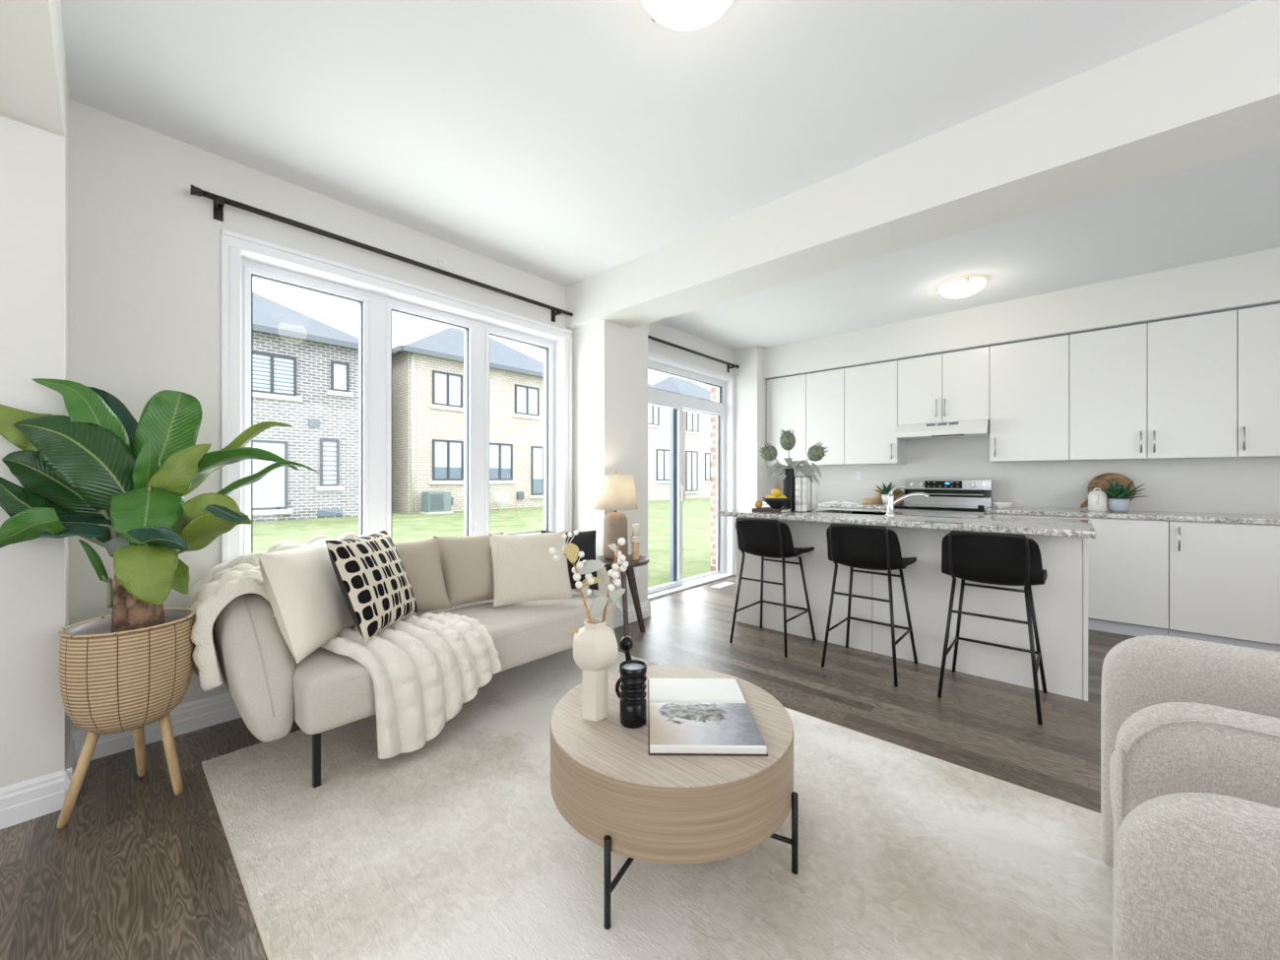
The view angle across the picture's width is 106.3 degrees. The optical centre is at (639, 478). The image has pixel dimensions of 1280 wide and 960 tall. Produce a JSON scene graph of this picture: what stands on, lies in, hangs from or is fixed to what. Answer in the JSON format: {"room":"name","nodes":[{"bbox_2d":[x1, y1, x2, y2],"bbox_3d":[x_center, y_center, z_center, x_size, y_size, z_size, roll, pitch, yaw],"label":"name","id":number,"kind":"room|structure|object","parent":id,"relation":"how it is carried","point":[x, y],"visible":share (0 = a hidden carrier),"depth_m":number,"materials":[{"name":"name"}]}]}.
{"room":"living room","nodes":[
{"label":"living room","id":0,"kind":"room"},
{"bbox_2d":[0,0,64,136],"bbox_3d":[-2.457,-1.420,-0.013,1.840,0.340,3.100,0,0,42],"label":"wall","id":1,"kind":"structure","parent":0,"point":[32,33],"depth_m":1.47,"materials":[{"name":"white"}]},
{"bbox_2d":[0,53,69,787],"bbox_3d":[-3.391,-0.195,0.826,0.670,2.790,3.100,0,0,42],"label":"wall","id":2,"kind":"structure","parent":0,"point":[34,162],"depth_m":1.70,"materials":[{"name":"white paint"}]},
{"bbox_2d":[0,767,71,830],"bbox_3d":[-3.129,1.133,0.602,0.018,0.135,3.118,0,0,42],"label":"baseboard","id":3,"kind":"structure","parent":2,"relation":"attached to","point":[34,798],"depth_m":1.69,"materials":[{"name":"white paint"}]},
{"bbox_2d":[64,732,75,800],"bbox_3d":[-2.235,1.133,1.883,0.398,0.135,0.018,0,0,42],"label":"baseboard","id":4,"kind":"structure","parent":2,"relation":"attached to","point":[71,751],"depth_m":1.86,"materials":[{"name":"white paint"}]},
{"bbox_2d":[69,99,733,732],"bbox_3d":[-0.490,-0.195,4.268,0.190,2.790,5.900,0,0,42],"label":"wall","id":5,"kind":"structure","parent":0,"point":[145,251],"depth_m":2.25,"materials":[{"name":"white paint"}]},
{"bbox_2d":[70,692,241,765],"bbox_3d":[-1.471,1.133,3.019,0.018,0.135,2.730,0,0,42],"label":"baseboard","id":6,"kind":"structure","parent":5,"relation":"attached to","point":[196,715],"depth_m":2.25,"materials":[{"name":"white paint"}]},
{"bbox_2d":[190,184,573,321],"bbox_3d":[-1.327,-1.319,3.119,0.099,0.098,2.340,0,0,42],"label":"curtain rod","id":7,"kind":"object","parent":5,"relation":"attached to","point":[219,201],"visible":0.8,"depth_m":2.67,"materials":[{"name":"brown metal"}]},
{"bbox_2d":[220,228,572,563],"bbox_3d":[-1.385,-0.323,3.244,0.206,1.815,2.220,0,0,42],"label":"window","id":8,"kind":"structure","parent":5,"relation":"in","point":[244,258],"depth_m":3.01,"materials":[{"name":"white plastic"}]},
{"bbox_2d":[437,256,447,267],"bbox_3d":[-1.314,-1.442,3.193,0.021,0.066,0.066,0,0,42],"label":"cover plate","id":9,"kind":"object","parent":5,"relation":"attached to","point":[442,262],"visible":1,"depth_m":3.19,"materials":[{"name":"white plastic"}]},
{"bbox_2d":[647,350,735,600],"bbox_3d":[0.420,-0.030,5.245,0.200,2.460,2.070,0,0,42],"label":"door","id":10,"kind":"structure","parent":5,"relation":"in","point":[724,409],"depth_m":5.50,"materials":[{"name":"white"}]},
{"bbox_2d":[647,334,739,372],"bbox_3d":[0.531,-1.349,5.190,0.099,0.098,1.935,0,0,42],"label":"curtain rod","id":11,"kind":"object","parent":5,"relation":"attached to","point":[649,337],"visible":0.74,"depth_m":5.21,"materials":[{"name":"brown metal"}]},
{"bbox_2d":[0,575,1137,959],"bbox_3d":[0.831,1.260,1.001,6.700,0.120,9.200,0,0,42],"label":"floor","id":12,"kind":"structure","parent":0,"point":[138,869],"depth_m":1.93,"materials":[{"name":"brown wood"}]},
{"bbox_2d":[56,607,195,829],"bbox_3d":[-1.873,0.863,1.768,0.347,0.682,0.347,0,0,8],"label":"planter","id":13,"kind":"object","parent":12,"relation":"on","point":[113,682],"visible":0.92,"depth_m":1.67,"materials":[{"name":"beige wicker"}]},
{"bbox_2d":[59,616,195,734],"bbox_3d":[-1.873,0.719,1.768,0.344,0.382,0.344,0,0,42],"label":"basket","id":14,"kind":"object","parent":13,"relation":"on","point":[113,682],"depth_m":1.65,"materials":[{"name":"beige wicker"}]},
{"bbox_2d":[0,378,318,633],"bbox_3d":[-1.691,0.125,1.710,1.042,0.962,0.453,0,0,6],"label":"banana plant","id":15,"kind":"object","parent":13,"relation":"in","point":[112,479],"visible":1,"depth_m":1.67,"materials":[{"name":"green plant"}]},
{"bbox_2d":[598,554,649,636],"bbox_3d":[-0.142,0.900,3.587,0.430,0.600,0.431,0,0,-10],"label":"side table","id":16,"kind":"object","parent":12,"relation":"on","point":[629,572],"visible":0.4,"depth_m":3.54,"materials":[{"name":"brown wood"}]},
{"bbox_2d":[592,470,638,560],"bbox_3d":[-0.183,0.270,3.584,0.338,0.661,0.338,0,0,42],"label":"table lamp","id":17,"kind":"object","parent":16,"relation":"on","point":[614,492],"visible":0.95,"depth_m":3.49,"materials":[{"name":"stone"}]},
{"bbox_2d":[630,523,639,560],"bbox_3d":[-0.034,0.469,3.564,0.072,0.261,0.072,0,0,42],"label":"candlestick","id":18,"kind":"object","parent":16,"relation":"on","point":[635,537],"visible":1,"depth_m":3.54,"materials":[{"name":"brown wood"}]},
{"bbox_2d":[201,647,1113,959],"bbox_3d":[0.011,1.194,1.756,3.170,0.012,2.091,0,0,42],"label":"area rug","id":19,"kind":"object","parent":12,"relation":"on","point":[458,846],"visible":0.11,"depth_m":1.49,"materials":[{"name":"beige carpet"}]},
{"bbox_2d":[213,554,616,787],"bbox_3d":[-1.031,0.800,2.705,0.900,0.799,2.048,0,0,42],"label":"sofa","id":20,"kind":"object","parent":19,"relation":"on","point":[326,690],"visible":0.38,"depth_m":1.91,"materials":[{"name":"fabric"}]},
{"bbox_2d":[187,530,373,691],"bbox_3d":[-1.662,0.568,2.305,0.657,0.552,0.781,0,0,42],"label":"throw","id":21,"kind":"object","parent":20,"relation":"on","point":[225,581],"visible":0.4,"depth_m":1.92,"materials":[{"name":"beige fabric"}]},
{"bbox_2d":[320,612,501,759],"bbox_3d":[-1.086,0.911,2.243,0.546,0.458,0.687,0,0,42],"label":"fur throw","id":22,"kind":"object","parent":20,"relation":"on","point":[422,669],"visible":0.94,"depth_m":2.09,"materials":[{"name":"white fabric"}]},
{"bbox_2d":[257,538,355,663],"bbox_3d":[-1.444,0.510,2.122,0.224,0.430,0.509,0,0,-4],"label":"cushion","id":23,"kind":"object","parent":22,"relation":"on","point":[309,607],"visible":0.81,"depth_m":1.97,"materials":[{"name":"fabric"}]},
{"bbox_2d":[324,530,417,641],"bbox_3d":[-1.251,0.482,2.275,0.223,0.435,0.475,0,0,2],"label":"cushion","id":24,"kind":"object","parent":22,"relation":"on","point":[373,581],"visible":1,"depth_m":2.15,"materials":[{"name":"black fabric"}]},
{"bbox_2d":[393,537,450,612],"bbox_3d":[-1.281,0.532,2.583,0.471,0.385,0.232,0,0,-38],"label":"cushion","id":25,"kind":"object","parent":20,"relation":"on","point":[420,559],"visible":0.3,"depth_m":2.59,"materials":[{"name":"fabric"}]},
{"bbox_2d":[292,590,614,734],"bbox_3d":[-0.963,0.863,2.644,0.715,0.245,1.660,0,0,42],"label":"seat cushion","id":26,"kind":"object","parent":20,"relation":"on","point":[331,690],"depth_m":2.42,"materials":[{"name":"fabric"}]},
{"bbox_2d":[433,531,503,606],"bbox_3d":[-0.971,0.530,2.853,0.447,0.390,0.230,0,0,-38],"label":"cushion","id":27,"kind":"object","parent":20,"relation":"on","point":[467,565],"visible":0.71,"depth_m":2.76,"materials":[{"name":"fabric"}]},
{"bbox_2d":[488,530,573,607],"bbox_3d":[-0.647,0.526,2.858,0.469,0.397,0.203,0,0,-25],"label":"cushion","id":28,"kind":"object","parent":20,"relation":"on","point":[525,569],"visible":0.96,"depth_m":2.80,"materials":[{"name":"beige fabric"}]},
{"bbox_2d":[541,529,598,589],"bbox_3d":[-0.465,0.537,3.165,0.389,0.375,0.190,0,0,-3],"label":"cushion","id":29,"kind":"object","parent":20,"relation":"on","point":[585,541],"visible":0.25,"depth_m":3.15,"materials":[{"name":"black fabric"}]},
{"bbox_2d":[550,665,798,929],"bbox_3d":[0.103,0.991,1.636,0.814,0.393,0.814,0,0,42],"label":"coffee table","id":30,"kind":"object","parent":19,"relation":"on","point":[631,802],"visible":0.64,"depth_m":1.31,"materials":[{"name":"brown wood"}]},
{"bbox_2d":[573,618,618,721],"bbox_3d":[-0.151,0.635,1.606,0.160,0.317,0.167,0,0,42],"label":"vase","id":31,"kind":"object","parent":30,"relation":"on","point":[595,645],"visible":0.95,"depth_m":1.56,"materials":[{"name":"beige ceramic"}]},
{"bbox_2d":[548,529,628,633],"bbox_3d":[-0.171,0.374,1.605,0.265,0.402,0.066,0,0,0],"label":"branch","id":32,"kind":"object","parent":31,"relation":"in","point":[571,550],"visible":0.99,"depth_m":1.60,"materials":[{"name":"white"}]},
{"bbox_2d":[615,636,633,699],"bbox_3d":[-0.040,0.676,1.704,0.094,0.234,0.048,0,0,-19],"label":"ornament","id":33,"kind":"object","parent":30,"relation":"on","point":[625,644],"visible":0.51,"depth_m":1.69,"materials":[{"name":"black ceramic"}]},
{"bbox_2d":[619,659,646,728],"bbox_3d":[-0.022,0.700,1.562,0.090,0.187,0.090,0,0,42],"label":"candle holder","id":34,"kind":"object","parent":30,"relation":"on","point":[632,703],"visible":1,"depth_m":1.53,"materials":[{"name":"black ceramic"}]},
{"bbox_2d":[647,678,767,756],"bbox_3d":[0.199,0.780,1.629,0.342,0.026,0.512,0,0,1],"label":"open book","id":35,"kind":"object","parent":30,"relation":"on","point":[706,717],"visible":1,"depth_m":1.52,"materials":[{"name":"grey paper"}]},
{"bbox_2d":[1100,635,1279,867],"bbox_3d":[1.477,0.801,0.996,0.731,0.797,0.665,0,0,42],"label":"armchair","id":36,"kind":"object","parent":19,"relation":"on","point":[1179,715],"visible":0.58,"depth_m":1.01,"materials":[{"name":"beige fabric"}]},
{"bbox_2d":[1109,750,1114,818],"bbox_3d":[1.443,0.830,1.026,0.612,0.200,0.455,0,0,42],"label":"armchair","id":37,"kind":"object","parent":36,"relation":"on","point":[1112,752],"depth_m":1.31,"materials":[{"name":"fabric"}]},
{"bbox_2d":[1112,792,1279,959],"bbox_3d":[0.803,0.800,0.274,0.731,0.800,0.720,0,0,42],"label":"armchair","id":38,"kind":"object","parent":19,"relation":"on","point":[1196,875],"visible":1,"depth_m":0.66,"materials":[{"name":"beige fabric"}]},
{"bbox_2d":[710,581,735,588],"bbox_3d":[0.933,1.196,5.390,0.120,0.009,0.330,0,0,42],"label":"floor vent","id":39,"kind":"object","parent":12,"relation":"in","point":[725,584],"visible":1,"depth_m":5.36,"materials":[{"name":"white plastic"}]},
{"bbox_2d":[729,516,815,657],"bbox_3d":[0.978,0.741,3.538,0.459,0.922,0.490,0,0,42],"label":"bar stool","id":40,"kind":"object","parent":12,"relation":"on","point":[763,538],"visible":1,"depth_m":3.41,"materials":[{"name":"leather"}]},
{"bbox_2d":[822,507,886,511],"bbox_3d":[2.418,0.753,5.182,0.676,0.893,0.654,0,0,42],"label":"base cabinet","id":41,"kind":"object","parent":12,"relation":"on","point":[823,507],"visible":0.13,"depth_m":4.97,"materials":[{"name":"white"}]},
{"bbox_2d":[821,522,917,686],"bbox_3d":[1.475,0.741,3.085,0.459,0.922,0.490,0,0,42],"label":"bar stool","id":42,"kind":"object","parent":12,"relation":"on","point":[864,546],"visible":1,"depth_m":2.96,"materials":[{"name":"leather"}]},
{"bbox_2d":[736,516,1087,701],"bbox_3d":[1.800,0.749,3.513,2.157,0.902,0.567,0,0,42],"label":"kitchen island","id":43,"kind":"object","parent":12,"relation":"on","point":[1060,605],"visible":0.52,"depth_m":3.07,"materials":[{"name":"white laminate"}]},
{"bbox_2d":[716,506,1095,538],"bbox_3d":[1.727,0.279,3.418,2.185,0.037,0.905,0,0,42],"label":"island countertop","id":44,"kind":"structure","parent":43,"relation":"on","point":[1052,527],"depth_m":2.98,"materials":[{"name":"stone"}]},
{"bbox_2d":[752,507,791,512],"bbox_3d":[1.033,0.247,3.760,0.245,0.026,0.183,0,0,42],"label":"book","id":45,"kind":"object","parent":44,"relation":"on","point":[762,509],"visible":0.91,"depth_m":3.71,"materials":[{"name":"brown paper"}]},
{"bbox_2d":[754,500,763,508],"bbox_3d":[0.935,0.203,3.783,0.064,0.064,0.064,0,0,42],"label":"lemon","id":46,"kind":"object","parent":45,"relation":"on","point":[758,504],"visible":0.94,"depth_m":3.76,"materials":[{"name":"food"}]},
{"bbox_2d":[762,497,790,509],"bbox_3d":[1.068,0.192,3.758,0.216,0.084,0.216,0,0,42],"label":"bowl","id":47,"kind":"object","parent":45,"relation":"on","point":[776,503],"visible":0.91,"depth_m":3.69,"materials":[{"name":"black ceramic"}]},
{"bbox_3d":[1.026,0.160,3.790,0.076,0.065,0.065,0,11,19],"label":"lemon","id":48,"kind":"object","parent":47,"relation":"in","visible":0},
{"bbox_2d":[771,488,780,496],"bbox_3d":[1.068,0.110,3.758,0.066,0.065,0.068,0,0,-38],"label":"lemon","id":49,"kind":"object","parent":48,"relation":"on","point":[775,491],"visible":0.95,"depth_m":3.73,"materials":[{"name":"yellow food"}]},
{"bbox_2d":[781,468,795,511],"bbox_3d":[1.212,0.091,3.897,0.112,0.338,0.112,0,0,42],"label":"vase","id":50,"kind":"object","parent":44,"relation":"on","point":[786,483],"visible":0.85,"depth_m":3.85,"materials":[{"name":"black ceramic"}]},
{"bbox_2d":[759,429,828,485],"bbox_3d":[1.245,-0.179,3.898,0.607,0.472,0.146,0,0,-8],"label":"bunch","id":51,"kind":"object","parent":50,"relation":"in","point":[815,453],"visible":0.98,"depth_m":3.88,"materials":[{"name":"green plant"}]},
{"bbox_2d":[790,476,811,511],"bbox_3d":[1.259,0.121,3.747,0.110,0.278,0.110,0,0,-28],"label":"lantern","id":52,"kind":"object","parent":44,"relation":"on","point":[800,482],"visible":1,"depth_m":3.71,"materials":[{"name":"black metal"}]},
{"bbox_2d":[806,481,818,511],"bbox_3d":[1.367,0.140,3.919,0.170,0.240,0.170,0,0,42],"label":"vase","id":53,"kind":"object","parent":44,"relation":"on","point":[814,491],"visible":0.38,"depth_m":3.85,"materials":[{"name":"white ceramic"}]},
{"bbox_2d":[885,486,929,515],"bbox_3d":[1.842,0.156,3.308,0.263,0.209,0.060,0,0,23],"label":"faucet","id":54,"kind":"object","parent":44,"relation":"on","point":[891,502],"visible":1,"depth_m":3.33,"materials":[{"name":"silver metal"}]},
{"bbox_2d":[894,479,992,514],"bbox_3d":[2.916,0.595,4.658,0.756,1.170,0.671,0,0,42],"label":"stove","id":55,"kind":"object","parent":12,"relation":"on","point":[946,496],"visible":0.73,"depth_m":4.74,"materials":[{"name":"silver metal"}]},
{"bbox_2d":[894,509,985,514],"bbox_3d":[2.906,0.738,4.647,0.756,0.885,0.641,0,0,42],"label":"oven","id":56,"kind":"object","parent":55,"relation":"in","point":[941,511],"depth_m":4.39,"materials":[{"name":"silver metal"}]},
{"bbox_2d":[894,503,991,511],"bbox_3d":[2.908,0.265,4.649,0.756,0.060,0.515,0,0,42],"label":"cooktop","id":57,"kind":"object","parent":55,"relation":"in","point":[905,507],"depth_m":4.55,"materials":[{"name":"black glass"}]},
{"bbox_2d":[937,530,1047,724],"bbox_3d":[1.952,0.741,2.657,0.459,0.922,0.490,0,0,42],"label":"bar stool","id":58,"kind":"object","parent":12,"relation":"on","point":[1005,559],"visible":1,"depth_m":2.53,"materials":[{"name":"leather"}]},
{"bbox_2d":[985,512,1065,518],"bbox_3d":[3.435,0.753,4.269,0.526,0.893,0.654,0,0,42],"label":"base cabinet","id":59,"kind":"object","parent":12,"relation":"on","point":[987,514],"visible":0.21,"depth_m":4.05,"materials":[{"name":"white"}]},
{"bbox_2d":[1065,516,1168,636],"bbox_3d":[3.854,0.753,3.916,0.565,0.893,0.618,0,0,42],"label":"base cabinet","id":60,"kind":"object","parent":12,"relation":"on","point":[1128,558],"visible":0.7,"depth_m":3.63,"materials":[{"name":"white wood"}]},
{"bbox_2d":[1167,520,1279,651],"bbox_3d":[4.505,0.753,3.308,1.211,0.893,0.654,0,0,42],"label":"base cabinet","id":61,"kind":"object","parent":12,"relation":"on","point":[1224,578],"visible":0.98,"depth_m":3.32,"materials":[{"name":"white wood"}]},
{"bbox_2d":[984,506,1279,524],"bbox_3d":[4.103,0.288,3.681,2.309,0.036,0.639,0,0,42],"label":"countertop","id":62,"kind":"structure","parent":61,"relation":"on","point":[1065,512],"depth_m":3.65,"materials":[{"name":"stone"}]},
{"bbox_2d":[993,502,1012,509],"bbox_3d":[3.258,0.242,4.305,0.132,0.055,0.132,0,0,42],"label":"dish","id":63,"kind":"object","parent":62,"relation":"on","point":[1001,505],"visible":1,"depth_m":4.27,"materials":[{"name":"white ceramic"}]},
{"bbox_2d":[1088,487,1106,511],"bbox_3d":[3.809,0.174,3.994,0.116,0.192,0.123,0,0,42],"label":"canister","id":64,"kind":"object","parent":62,"relation":"on","point":[1097,499],"visible":0.98,"depth_m":3.96,"materials":[{"name":"white ceramic"}]},
{"bbox_2d":[1080,472,1136,508],"bbox_3d":[4.017,0.107,4.124,0.345,0.309,0.071,0,0,42],"label":"paddle board","id":65,"kind":"object","parent":62,"relation":"on","point":[1098,481],"visible":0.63,"depth_m":4.12,"materials":[{"name":"brown wood"}]},
{"bbox_2d":[1089,479,1145,511],"bbox_3d":[3.917,0.137,3.926,0.344,0.265,0.336,0,0,42],"label":"potted succulent","id":66,"kind":"object","parent":62,"relation":"on","point":[1118,500],"visible":0.98,"depth_m":3.89,"materials":[{"name":"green plant"}]},
{"bbox_2d":[1107,498,1129,511],"bbox_3d":[3.919,0.217,3.927,0.128,0.105,0.128,0,0,42],"label":"pot","id":67,"kind":"object","parent":66,"relation":"on","point":[1115,504],"depth_m":3.89,"materials":[{"name":"grey"}]},
{"bbox_3d":[1.871,0.753,5.672,0.788,0.893,0.654,0,0,42],"label":"base cabinet","id":68,"kind":"object","parent":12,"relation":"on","visible":0},
{"bbox_2d":[754,500,902,509],"bbox_3d":[2.126,0.288,5.454,1.478,0.036,0.639,0,0,42],"label":"countertop","id":69,"kind":"structure","parent":68,"relation":"on","point":[820,504],"depth_m":4.99,"materials":[{"name":"stone"}]},
{"bbox_2d":[822,500,863,504],"bbox_3d":[2.236,0.258,5.260,0.400,0.023,0.220,0,0,42],"label":"open book","id":70,"kind":"object","parent":69,"relation":"on","point":[837,501],"visible":0.94,"depth_m":5.18,"materials":[{"name":"white paper"}]},
{"bbox_2d":[862,498,875,504],"bbox_3d":[2.461,0.241,5.154,0.120,0.058,0.120,0,0,42],"label":"wooden bowl","id":71,"kind":"object","parent":69,"relation":"on","point":[864,500],"visible":1,"depth_m":5.11,"materials":[{"name":"brown wood"}]},
{"bbox_2d":[875,489,883,503],"bbox_3d":[2.632,0.193,5.269,0.090,0.155,0.090,0,0,42],"label":"jar","id":72,"kind":"object","parent":69,"relation":"on","point":[878,499],"visible":0.53,"depth_m":5.23,"materials":[{"name":"brown wood"}]},
{"bbox_2d":[872,482,903,504],"bbox_3d":[2.642,0.151,5.110,0.315,0.238,0.269,0,0,1],"label":"potted succulent","id":73,"kind":"object","parent":69,"relation":"on","point":[885,491],"visible":0.63,"depth_m":5.07,"materials":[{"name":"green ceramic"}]},
{"bbox_2d":[881,494,887,504],"bbox_3d":[2.634,0.220,5.107,0.110,0.100,0.110,0,0,42],"label":"pot","id":74,"kind":"object","parent":73,"relation":"on","point":[883,496],"depth_m":5.08,"materials":[{"name":"white ceramic"}]},
{"bbox_2d":[894,489,904,503],"bbox_3d":[2.776,0.195,5.168,0.150,0.150,0.014,0,0,42],"label":"round board","id":75,"kind":"object","parent":69,"relation":"on","point":[897,495],"visible":0.4,"depth_m":5.16,"materials":[{"name":"brown wood"}]},
{"bbox_2d":[573,320,647,609],"bbox_3d":[-0.247,-0.195,4.111,0.379,2.790,0.530,0,0,42],"label":"wall pillar","id":76,"kind":"structure","parent":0,"point":[610,359],"depth_m":3.95,"materials":[{"name":"white paint"}]},
{"bbox_2d":[614,600,650,628],"bbox_3d":[-0.099,1.133,3.979,0.018,0.135,0.566,0,0,42],"label":"baseboard","id":77,"kind":"structure","parent":76,"relation":"attached to","point":[632,617],"depth_m":4.01,"materials":[{"name":"white paint"}]},
{"bbox_2d":[634,566,639,577],"bbox_3d":[-0.022,0.786,4.072,0.009,0.116,0.072,0,0,42],"label":"wall outlet","id":78,"kind":"object","parent":76,"relation":"attached to","point":[636,569],"visible":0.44,"depth_m":4.07,"materials":[{"name":"white plastic"}]},
{"bbox_2d":[61,0,1279,350],"bbox_3d":[0.831,-1.640,1.001,6.700,0.100,9.200,0,0,42],"label":"ceiling","id":79,"kind":"structure","parent":0,"point":[565,143],"depth_m":2.07,"materials":[{"name":"white paint"}]},
{"bbox_2d":[640,0,733,31],"bbox_3d":[0.151,-1.542,1.503,0.339,0.097,0.330,0,0,42],"label":"ceiling light","id":80,"kind":"object","parent":79,"relation":"attached to","point":[675,15],"visible":1,"depth_m":1.55,"materials":[{"name":"glass"}]},
{"bbox_2d":[938,276,986,298],"bbox_3d":[2.626,-1.542,3.919,0.339,0.097,0.330,0,0,42],"label":"ceiling light","id":81,"kind":"object","parent":79,"relation":"attached to","point":[961,288],"visible":1,"depth_m":3.84,"materials":[{"name":"glass"}]},
{"bbox_2d":[710,385,716,572],"bbox_3d":[1.492,-0.250,6.709,0.120,3.500,1.620,0,0,42],"label":"wall","id":82,"kind":"structure","parent":0,"point":[713,389],"depth_m":6.12,"materials":[{"name":"red brick"}]},
{"bbox_2d":[733,346,778,564],"bbox_3d":[1.479,-0.195,6.080,0.319,2.790,0.575,0,0,42],"label":"wall","id":83,"kind":"structure","parent":0,"point":[751,470],"depth_m":5.86,"materials":[{"name":"white"}]},
{"bbox_2d":[566,0,1279,329],"bbox_3d":[1.860,-1.423,2.012,6.319,0.335,0.370,0,0,42],"label":"beam","id":84,"kind":"structure","parent":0,"point":[1206,92],"depth_m":2.10,"materials":[{"name":"white paint"}]},
{"bbox_2d":[763,247,1279,379],"bbox_3d":[3.885,-1.410,4.031,6.000,0.360,0.410,0,0,42],"label":"wall","id":85,"kind":"structure","parent":0,"point":[1249,279],"depth_m":4.07,"materials":[{"name":"white paint"}]},
{"bbox_2d":[766,301,1279,380],"bbox_3d":[3.364,-1.222,4.527,4.540,0.015,0.364,0,0,42],"label":"trim","id":86,"kind":"structure","parent":85,"relation":"attached to","point":[1275,302],"depth_m":4.09,"materials":[{"name":"grey"}]},
{"bbox_2d":[778,437,1279,514],"bbox_3d":[3.876,-0.195,4.395,6.700,2.790,0.120,0,0,42],"label":"wall","id":87,"kind":"structure","parent":0,"point":[1239,485],"depth_m":4.32,"materials":[{"name":"white paint"}]},
{"bbox_2d":[767,368,849,465],"bbox_3d":[2.022,-0.685,5.728,0.937,1.060,0.368,0,0,42],"label":"upper cabinet","id":88,"kind":"object","parent":87,"relation":"attached to","point":[811,405],"visible":0.8,"depth_m":5.54,"materials":[{"name":"white"}]},
{"bbox_2d":[855,470,862,480],"bbox_3d":[2.522,-0.034,5.524,0.072,0.116,0.009,0,0,42],"label":"wall outlet","id":89,"kind":"object","parent":87,"relation":"attached to","point":[859,474],"visible":1,"depth_m":5.52,"materials":[{"name":"white plastic"}]},
{"bbox_2d":[844,360,906,464],"bbox_3d":[2.557,-0.685,5.224,0.529,1.060,0.404,0,0,42],"label":"upper cabinet","id":90,"kind":"object","parent":87,"relation":"attached to","point":[870,390],"visible":0.98,"depth_m":5.09,"materials":[{"name":"white"}]},
{"bbox_2d":[897,346,989,425],"bbox_3d":[3.040,-0.880,4.791,0.766,0.670,0.404,0,0,42],"label":"upper cabinet","id":91,"kind":"object","parent":87,"relation":"attached to","point":[954,386],"visible":0.96,"depth_m":4.64,"materials":[{"name":"white"}]},
{"bbox_2d":[895,419,989,440],"bbox_3d":[3.008,-0.472,4.753,0.751,0.141,0.501,0,0,42],"label":"range hood","id":92,"kind":"object","parent":91,"relation":"attached to","point":[980,427],"visible":0.98,"depth_m":4.59,"materials":[{"name":"white metal"}]},
{"bbox_2d":[989,334,1069,462],"bbox_3d":[3.530,-0.685,4.352,0.545,1.060,0.404,0,0,42],"label":"upper cabinet","id":93,"kind":"object","parent":87,"relation":"attached to","point":[1029,380],"visible":1,"depth_m":4.22,"materials":[{"name":"white wood"}]},
{"bbox_2d":[1069,310,1236,461],"bbox_3d":[4.068,-0.685,3.869,0.899,1.060,0.404,0,0,42],"label":"upper cabinet","id":94,"kind":"object","parent":87,"relation":"attached to","point":[1167,389],"visible":1,"depth_m":3.71,"materials":[{"name":"white wood"}]},
{"bbox_2d":[1226,303,1279,458],"bbox_3d":[4.722,-0.685,3.282,0.853,1.060,0.404,0,0,42],"label":"upper cabinet","id":95,"kind":"object","parent":87,"relation":"attached to","point":[1257,328],"visible":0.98,"depth_m":3.39,"materials":[{"name":"white"}]},
{"label":"outside","id":96,"kind":"structure","parent":0,"visible":0},
{"bbox_2d":[253,497,710,587],"bbox_3d":[-13.588,1.415,32.345,56.570,0.270,90.000,0,0,42],"label":"lawn","id":97,"kind":"structure","parent":96,"point":[696,512],"depth_m":12.11,"materials":[{"name":"green plant"}]},
{"bbox_2d":[253,292,358,521],"bbox_3d":[-16.192,-3.025,15.570,9.800,8.650,11.450,0,0,42],"label":"house","id":98,"kind":"structure","parent":97,"relation":"on","point":[305,368],"depth_m":15.19,"materials":[{"name":"grey brick"}]},
{"bbox_2d":[308,419,319,427],"bbox_3d":[-10.396,-1.765,15.306,0.080,0.230,0.300,0,0,42],"label":"vent","id":99,"kind":"object","parent":98,"relation":"attached to","point":[311,422],"depth_m":15.28,"materials":[{"name":"grey"}]},
{"bbox_2d":[419,491,452,513],"bbox_3d":[-7.512,0.880,17.757,0.700,0.800,1.000,0,0,42],"label":"air conditioner","id":100,"kind":"object","parent":97,"relation":"on","point":[432,502],"visible":1,"depth_m":17.48,"materials":[{"name":"grey"}]},
{"bbox_2d":[430,494,444,510],"bbox_3d":[-7.381,0.855,17.438,0.020,0.570,0.500,0,0,42],"label":"grille","id":101,"kind":"object","parent":100,"relation":"attached to","point":[436,500],"depth_m":17.44,"materials":[{"name":"teal"}]},
{"bbox_2d":[391,326,543,513],"bbox_3d":[-9.014,-3.050,23.196,9.300,8.700,8.610,0,0,42],"label":"house","id":102,"kind":"structure","parent":97,"relation":"on","point":[427,372],"depth_m":18.90,"materials":[{"name":"beige brick"}]},
{"bbox_2d":[493,491,508,510],"bbox_3d":[-5.656,0.910,19.451,0.600,0.740,0.600,0,0,42],"label":"urn planter","id":103,"kind":"object","parent":97,"relation":"on","point":[500,498],"visible":0.86,"depth_m":19.24,"materials":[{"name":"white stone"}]},
{"bbox_2d":[647,383,669,501],"bbox_3d":[-2.900,-2.900,30.010,9.000,8.400,6.800,0,0,42],"label":"house","id":104,"kind":"structure","parent":97,"relation":"on","point":[658,416],"depth_m":28.14,"materials":[{"name":"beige brick"}]},
{"bbox_2d":[651,376,710,499],"bbox_3d":[3.087,-3.200,36.683,9.000,9.000,10.670,0,0,42],"label":"house","id":105,"kind":"structure","parent":97,"relation":"on","point":[696,427],"depth_m":31.37,"materials":[{"name":"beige brick"}]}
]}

